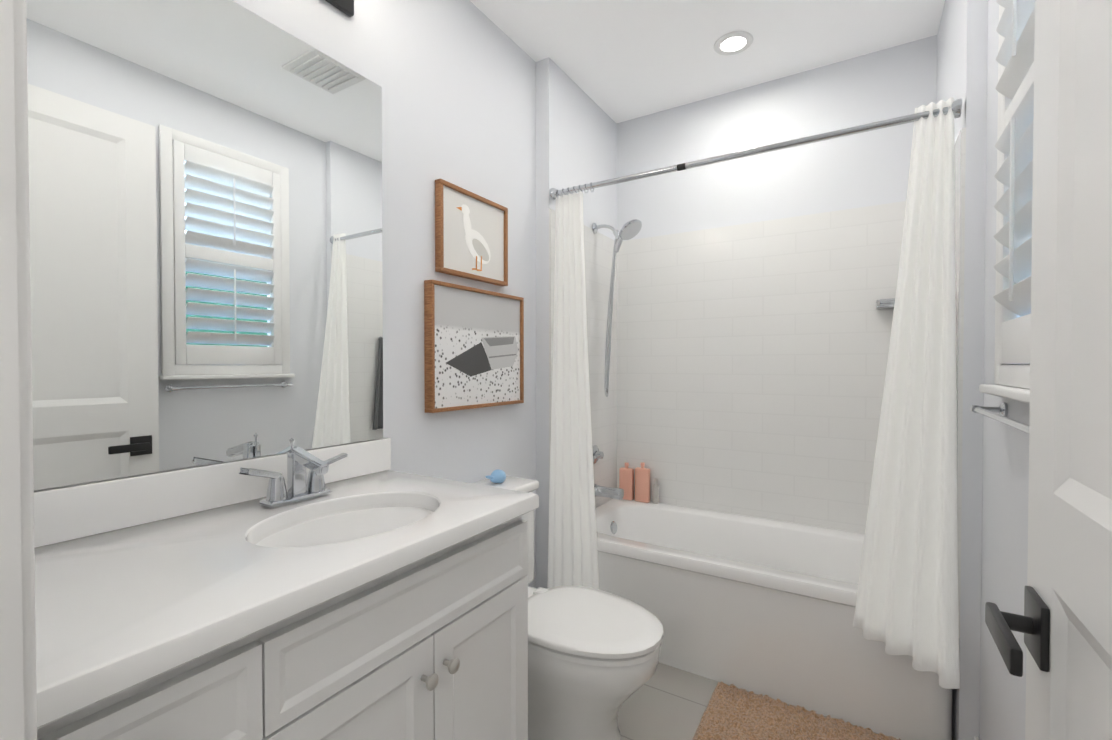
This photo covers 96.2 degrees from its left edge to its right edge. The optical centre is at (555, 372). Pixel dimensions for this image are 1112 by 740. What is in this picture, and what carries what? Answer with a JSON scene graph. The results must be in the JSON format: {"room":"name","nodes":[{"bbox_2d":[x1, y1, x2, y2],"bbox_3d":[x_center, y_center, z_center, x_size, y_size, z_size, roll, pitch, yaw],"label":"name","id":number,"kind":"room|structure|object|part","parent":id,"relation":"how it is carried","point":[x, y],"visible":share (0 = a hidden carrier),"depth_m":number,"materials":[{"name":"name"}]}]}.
{"room":"bathroom","nodes":[
{"label":"bathroom","id":0,"kind":"room"},
{"bbox_2d":[34,0,535,587],"bbox_3d":[-0.666,-0.120,1.603,0.100,2.740,2.010,0,1,32],"label":"wall","id":1,"kind":"structure","parent":0,"point":[454,80],"depth_m":1.85,"materials":[{"name":"white paint"}]},
{"bbox_2d":[26,0,382,490],"bbox_3d":[-0.828,-0.353,1.234,0.006,1.153,0.966,0,1,32],"label":"mirror","id":2,"kind":"object","parent":1,"relation":"attached to","point":[205,205],"visible":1,"depth_m":1.18,"materials":[{"name":"clear glass"}]},
{"bbox_2d":[34,438,390,547],"bbox_3d":[-0.816,0.278,1.246,0.019,0.105,0.989,0,1,32],"label":"backsplash","id":3,"kind":"structure","parent":1,"relation":"attached to","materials":[{"name":"white stone"}]},
{"bbox_2d":[325,0,353,16],"bbox_3d":[-0.728,-1.170,1.210,0.189,0.180,0.660,0,1,32],"label":"vanity light","id":4,"kind":"object","parent":1,"relation":"attached to","point":[346,7],"visible":0.86,"depth_m":1.51,"materials":[{"name":"black metal"}]},
{"bbox_2d":[435,178,507,285],"bbox_3d":[-0.330,-0.546,2.018,0.030,0.340,0.410,0,1,32],"label":"framed picture","id":5,"kind":"object","parent":1,"relation":"attached to","point":[471,235],"visible":1,"depth_m":1.99},
{"bbox_2d":[424,280,523,412],"bbox_3d":[-0.313,-0.096,2.043,0.040,0.480,0.570,0,1,32],"label":"framed picture","id":6,"kind":"object","parent":1,"relation":"attached to","point":[473,348],"visible":1,"depth_m":1.99,"materials":[{"name":"white paper"}]},
{"bbox_2d":[536,57,615,588],"bbox_3d":[0.118,-0.137,2.809,0.175,2.740,0.866,0,1,32],"label":"wall","id":7,"kind":"structure","parent":0,"point":[575,134],"depth_m":2.44,"materials":[{"name":"white paint"}]},
{"bbox_2d":[549,209,616,507],"bbox_3d":[0.169,0.024,2.714,0.012,1.620,0.754,0,1,32],"label":"wall tile","id":8,"kind":"structure","parent":7,"relation":"attached to","point":[598,251],"depth_m":2.83,"materials":[{"name":"white tile"}]},
{"bbox_2d":[592,219,641,499],"bbox_3d":[0.324,-0.065,2.694,0.275,1.521,0.135,0,1,32],"label":"fittings","id":9,"kind":"object","parent":8,"relation":"attached to","point":[630,229],"visible":0.98,"depth_m":2.71,"materials":[{"name":"silver metal"}]},
{"bbox_2d":[547,98,961,688],"bbox_3d":[0.577,0.145,1.906,1.530,2.042,0.275,0,1,32],"label":"rail","id":10,"kind":"object","parent":8,"relation":"attached to","point":[907,599],"visible":0.92,"depth_m":1.63,"materials":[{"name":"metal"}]},
{"bbox_2d":[547,192,598,589],"bbox_3d":[0.097,0.166,2.280,0.277,1.990,0.120,0,1,32],"label":"curtain","id":11,"kind":"object","parent":10,"relation":"hanging from","point":[572,534],"depth_m":2.30,"materials":[{"name":"fabric"}]},
{"bbox_3d":[0.634,-0.846,1.985,1.530,0.055,0.056,0,1,32],"label":"rod","id":12,"kind":"part","parent":10,"relation":"part of","materials":[{"name":"silver metal"}]},
{"bbox_2d":[853,98,959,688],"bbox_3d":[1.098,0.017,1.573,0.265,1.777,0.257,0,1,32],"label":"curtain","id":13,"kind":"object","parent":10,"relation":"hanging from","point":[907,599],"depth_m":1.58,"materials":[{"name":"fabric"}]},
{"bbox_2d":[470,0,944,122],"bbox_3d":[-0.016,-1.531,0.941,1.880,0.100,4.156,0,1,32],"label":"ceiling","id":14,"kind":"structure","parent":0,"point":[617,61],"depth_m":2.23,"materials":[{"name":"white paint"}]},
{"bbox_2d":[713,31,752,55],"bbox_3d":[0.806,-1.495,2.269,0.172,0.010,0.172,0,1,32],"label":"recessed light","id":15,"kind":"object","parent":14,"relation":"in","point":[747,36],"depth_m":2.26,"materials":[{"name":"white paint"}]},
{"bbox_3d":[0.806,-1.497,2.269,0.112,0.004,0.112,0,1,32],"label":"ceiling light lens","id":16,"kind":"part","parent":15,"relation":"part of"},
{"bbox_2d":[616,35,936,240],"bbox_3d":[1.056,-0.135,2.682,1.555,2.740,0.100,0,1,32],"label":"wall","id":17,"kind":"structure","parent":0,"point":[866,169],"depth_m":2.55,"materials":[{"name":"white paint"}]},
{"bbox_2d":[617,201,905,533],"bbox_3d":[1.027,0.025,2.637,1.555,1.620,0.012,0,1,32],"label":"wall tile","id":18,"kind":"structure","parent":17,"relation":"attached to","point":[752,358],"depth_m":2.60,"materials":[{"name":"white tile"}]},
{"bbox_2d":[876,298,894,309],"bbox_3d":[1.527,-0.315,2.267,0.122,0.048,0.085,0,1,32],"label":"soap shelf","id":19,"kind":"object","parent":17,"relation":"attached to","point":[887,303],"visible":0.69,"depth_m":2.28,"materials":[{"name":"silver metal"}]},
{"bbox_2d":[618,663,952,739],"bbox_3d":[-0.016,1.309,0.981,1.880,0.100,4.156,0,1,32],"label":"floor","id":20,"kind":"structure","parent":0,"point":[665,702],"depth_m":1.86,"materials":[{"name":"tile"}]},
{"bbox_2d":[34,438,538,739],"bbox_3d":[-0.561,0.715,1.095,0.618,1.084,0.989,0,1,32],"label":"bathroom vanity","id":21,"kind":"object","parent":20,"relation":"on","point":[357,591],"visible":1,"depth_m":0.95,"materials":[{"name":"white paint"}]},
{"bbox_3d":[-0.523,0.486,0.649,0.020,0.145,0.265,0,1,32],"label":"drawer","id":22,"kind":"part","parent":21,"relation":"part of","materials":[{"name":"white paint"}]},
{"bbox_2d":[239,438,347,507],"bbox_3d":[-0.631,0.250,1.260,0.149,0.158,0.278,0,1,32],"label":"faucet","id":23,"kind":"object","parent":21,"relation":"on","point":[297,494],"depth_m":1.27,"materials":[{"name":"silver metal"}]},
{"bbox_2d":[252,503,435,543],"bbox_3d":[-0.472,0.425,1.163,0.331,0.127,0.443,0,1,32],"label":"sink","id":24,"kind":"object","parent":21,"relation":"in","point":[342,522],"depth_m":1.22,"materials":[{"name":"white ceramic"}]},
{"bbox_3d":[-0.360,0.845,0.919,0.020,0.569,0.349,0,1,32],"label":"door","id":25,"kind":"part","parent":21,"relation":"part of","materials":[{"name":"white paint"}]},
{"bbox_3d":[-0.261,0.633,1.024,0.035,0.031,0.031,0,1,32],"label":"knob","id":26,"kind":"part","parent":21,"relation":"part of","materials":[{"name":"silver metal"}]},
{"bbox_3d":[-0.228,0.632,1.079,0.035,0.031,0.031,0,1,32],"label":"knob","id":27,"kind":"part","parent":21,"relation":"part of","materials":[{"name":"silver metal"}]},
{"bbox_3d":[-0.176,0.841,1.218,0.020,0.569,0.347,0,1,32],"label":"door","id":28,"kind":"part","parent":21,"relation":"part of","materials":[{"name":"white paint"}]},
{"bbox_2d":[472,476,662,739],"bbox_3d":[-0.022,0.850,1.778,0.820,0.795,0.470,0,1,32],"label":"toilet","id":29,"kind":"object","parent":20,"relation":"on","point":[593,657],"visible":0.52,"depth_m":1.59,"materials":[{"name":"white ceramic"}]},
{"bbox_2d":[485,469,505,482],"bbox_3d":[-0.241,0.421,2.016,0.060,0.052,0.098,0,1,32],"label":"toy","id":30,"kind":"object","parent":29,"relation":"on","point":[497,476],"visible":0.96,"depth_m":2.00,"materials":[{"name":"blue plastic"}]},
{"bbox_3d":[-0.284,0.683,1.937,0.197,0.385,0.450,0,1,32],"label":"tank","id":31,"kind":"part","parent":29,"relation":"part of","materials":[{"name":"white ceramic"}]},
{"bbox_2d":[528,586,535,597],"bbox_3d":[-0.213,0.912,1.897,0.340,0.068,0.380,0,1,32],"label":"hinge","id":32,"kind":"object","parent":29,"relation":"attached to","point":[530,590],"depth_m":2.00,"materials":[{"name":"white"}]},
{"bbox_3d":[0.080,1.064,1.719,0.558,0.368,0.390,0,1,32],"label":"bowl","id":33,"kind":"part","parent":29,"relation":"part of","materials":[{"name":"white ceramic"}]},
{"bbox_3d":[0.112,0.868,1.696,0.493,0.020,0.398,0,1,32],"label":"seat","id":34,"kind":"part","parent":29,"relation":"part of","materials":[{"name":"white ceramic"}]},
{"bbox_3d":[0.110,0.838,1.697,0.510,0.027,0.408,0,1,32],"label":"lid","id":35,"kind":"part","parent":29,"relation":"part of","materials":[{"name":"white ceramic"}]},
{"bbox_2d":[595,499,951,739],"bbox_3d":[0.826,1.002,2.323,1.527,0.475,0.752,0,1,32],"label":"bathtub","id":36,"kind":"object","parent":20,"relation":"on","point":[759,606],"visible":0.75,"depth_m":1.98,"materials":[{"name":"white ceramic"}]},
{"bbox_2d":[610,521,616,533],"bbox_3d":[0.317,0.849,2.721,0.018,0.071,0.072,0,1,32],"label":"overflow drain","id":37,"kind":"object","parent":36,"relation":"attached to","point":[613,527],"visible":0.98,"depth_m":2.71,"materials":[{"name":"silver metal"}]},
{"bbox_2d":[619,462,633,499],"bbox_3d":[0.419,0.646,2.960,0.082,0.217,0.042,0,1,32],"label":"bottle","id":38,"kind":"object","parent":36,"relation":"on","point":[626,479],"visible":0.77,"depth_m":2.94,"materials":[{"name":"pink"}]},
{"bbox_2d":[635,462,649,502],"bbox_3d":[0.505,0.642,2.909,0.086,0.227,0.042,0,1,32],"label":"bottle","id":39,"kind":"object","parent":36,"relation":"on","point":[642,483],"visible":0.98,"depth_m":2.89,"materials":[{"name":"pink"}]},
{"bbox_2d":[653,478,658,503],"bbox_3d":[0.575,0.685,2.872,0.034,0.142,0.028,0,1,32],"label":"bottle","id":40,"kind":"object","parent":36,"relation":"on","point":[655,493],"visible":0.98,"depth_m":2.86,"materials":[{"name":"grey plastic"}]},
{"bbox_2d":[692,681,900,739],"bbox_3d":[0.805,1.230,1.571,0.710,0.036,0.533,0,1,32],"label":"rug","id":41,"kind":"object","parent":20,"relation":"on","point":[732,712],"visible":1,"depth_m":1.74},
{"bbox_2d":[937,0,987,739],"bbox_3d":[1.582,-0.124,1.910,0.150,2.740,0.866,0,1,32],"label":"wall","id":42,"kind":"structure","parent":0,"point":[962,42],"depth_m":1.57,"materials":[{"name":"white paint"}]},
{"bbox_2d":[954,128,965,637],"bbox_3d":[1.484,0.036,1.907,0.012,1.620,0.754,0,1,32],"label":"wall tile","id":43,"kind":"structure","parent":42,"relation":"attached to","point":[960,155],"depth_m":1.59,"materials":[{"name":"white tile"}]},
{"bbox_2d":[979,0,1029,739],"bbox_3d":[0.850,0.048,0.674,0.100,2.430,2.010,0,1,32],"label":"wall","id":44,"kind":"structure","parent":0,"point":[1005,493],"depth_m":1.39,"materials":[{"name":"white paint"}]},
{"bbox_2d":[970,402,1028,433],"bbox_3d":[0.994,0.102,1.073,0.072,0.040,0.630,0,1,32],"label":"towel rail","id":45,"kind":"object","parent":44,"relation":"attached to","point":[1002,411],"visible":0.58,"depth_m":1.17,"materials":[{"name":"silver metal"}]},
{"bbox_2d":[979,384,1029,403],"bbox_3d":[1.004,0.049,1.067,0.050,0.022,0.680,0,1,32],"label":"window sill","id":46,"kind":"structure","parent":44,"relation":"attached to","point":[1017,394],"depth_m":1.12,"materials":[{"name":"white paint"}]},
{"bbox_2d":[994,5,1033,388],"bbox_3d":[1.057,-0.592,1.024,0.124,1.260,0.660,0,1,32],"label":"window","id":47,"kind":"structure","parent":44,"relation":"in","point":[1012,347],"depth_m":1.24,"materials":[{"name":"white paint"}]},
{"bbox_2d":[993,0,1034,316],"bbox_3d":[1.012,-0.603,1.052,0.077,0.943,0.448,0,1,32],"label":"louvers","id":48,"kind":"object","parent":47,"relation":"attached to","point":[1015,58],"visible":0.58,"depth_m":1.10,"materials":[{"name":"white paint"}]},
{"bbox_3d":[0.322,-0.096,-0.113,0.180,2.740,0.120,0,1,32],"label":"wall","id":49,"kind":"structure","parent":0,"visible":0},
{"bbox_2d":[1025,0,1111,739],"bbox_3d":[0.522,0.047,0.389,0.035,2.416,0.905,0,1,32],"label":"door","id":50,"kind":"structure","parent":49,"relation":"in","point":[1069,581],"depth_m":0.65,"materials":[{"name":"white paint"}]},
{"bbox_2d":[985,586,1049,676],"bbox_3d":[0.697,0.373,0.678,0.155,0.090,0.177,0,1,32],"label":"door handle","id":51,"kind":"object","parent":50,"relation":"attached to","point":[1032,624],"depth_m":0.71,"materials":[{"name":"black metal"}]},
{"bbox_3d":[-0.886,-0.106,0.629,0.745,2.740,0.120,0,1,32],"label":"wall","id":52,"kind":"structure","parent":0,"visible":0},
{"bbox_2d":[0,0,36,739],"bbox_3d":[-0.581,0.009,0.450,0.075,2.515,0.141,0,1,32],"label":"door frame","id":53,"kind":"structure","parent":52,"relation":"attached to","point":[11,683],"depth_m":0.48,"materials":[{"name":"white paint"}]},
{"bbox_3d":[-0.551,0.008,0.504,0.069,2.515,0.016,0,1,32],"label":"left inner door trim","id":54,"kind":"part","parent":53,"relation":"part of","materials":[{"name":"white wood"}]}
]}

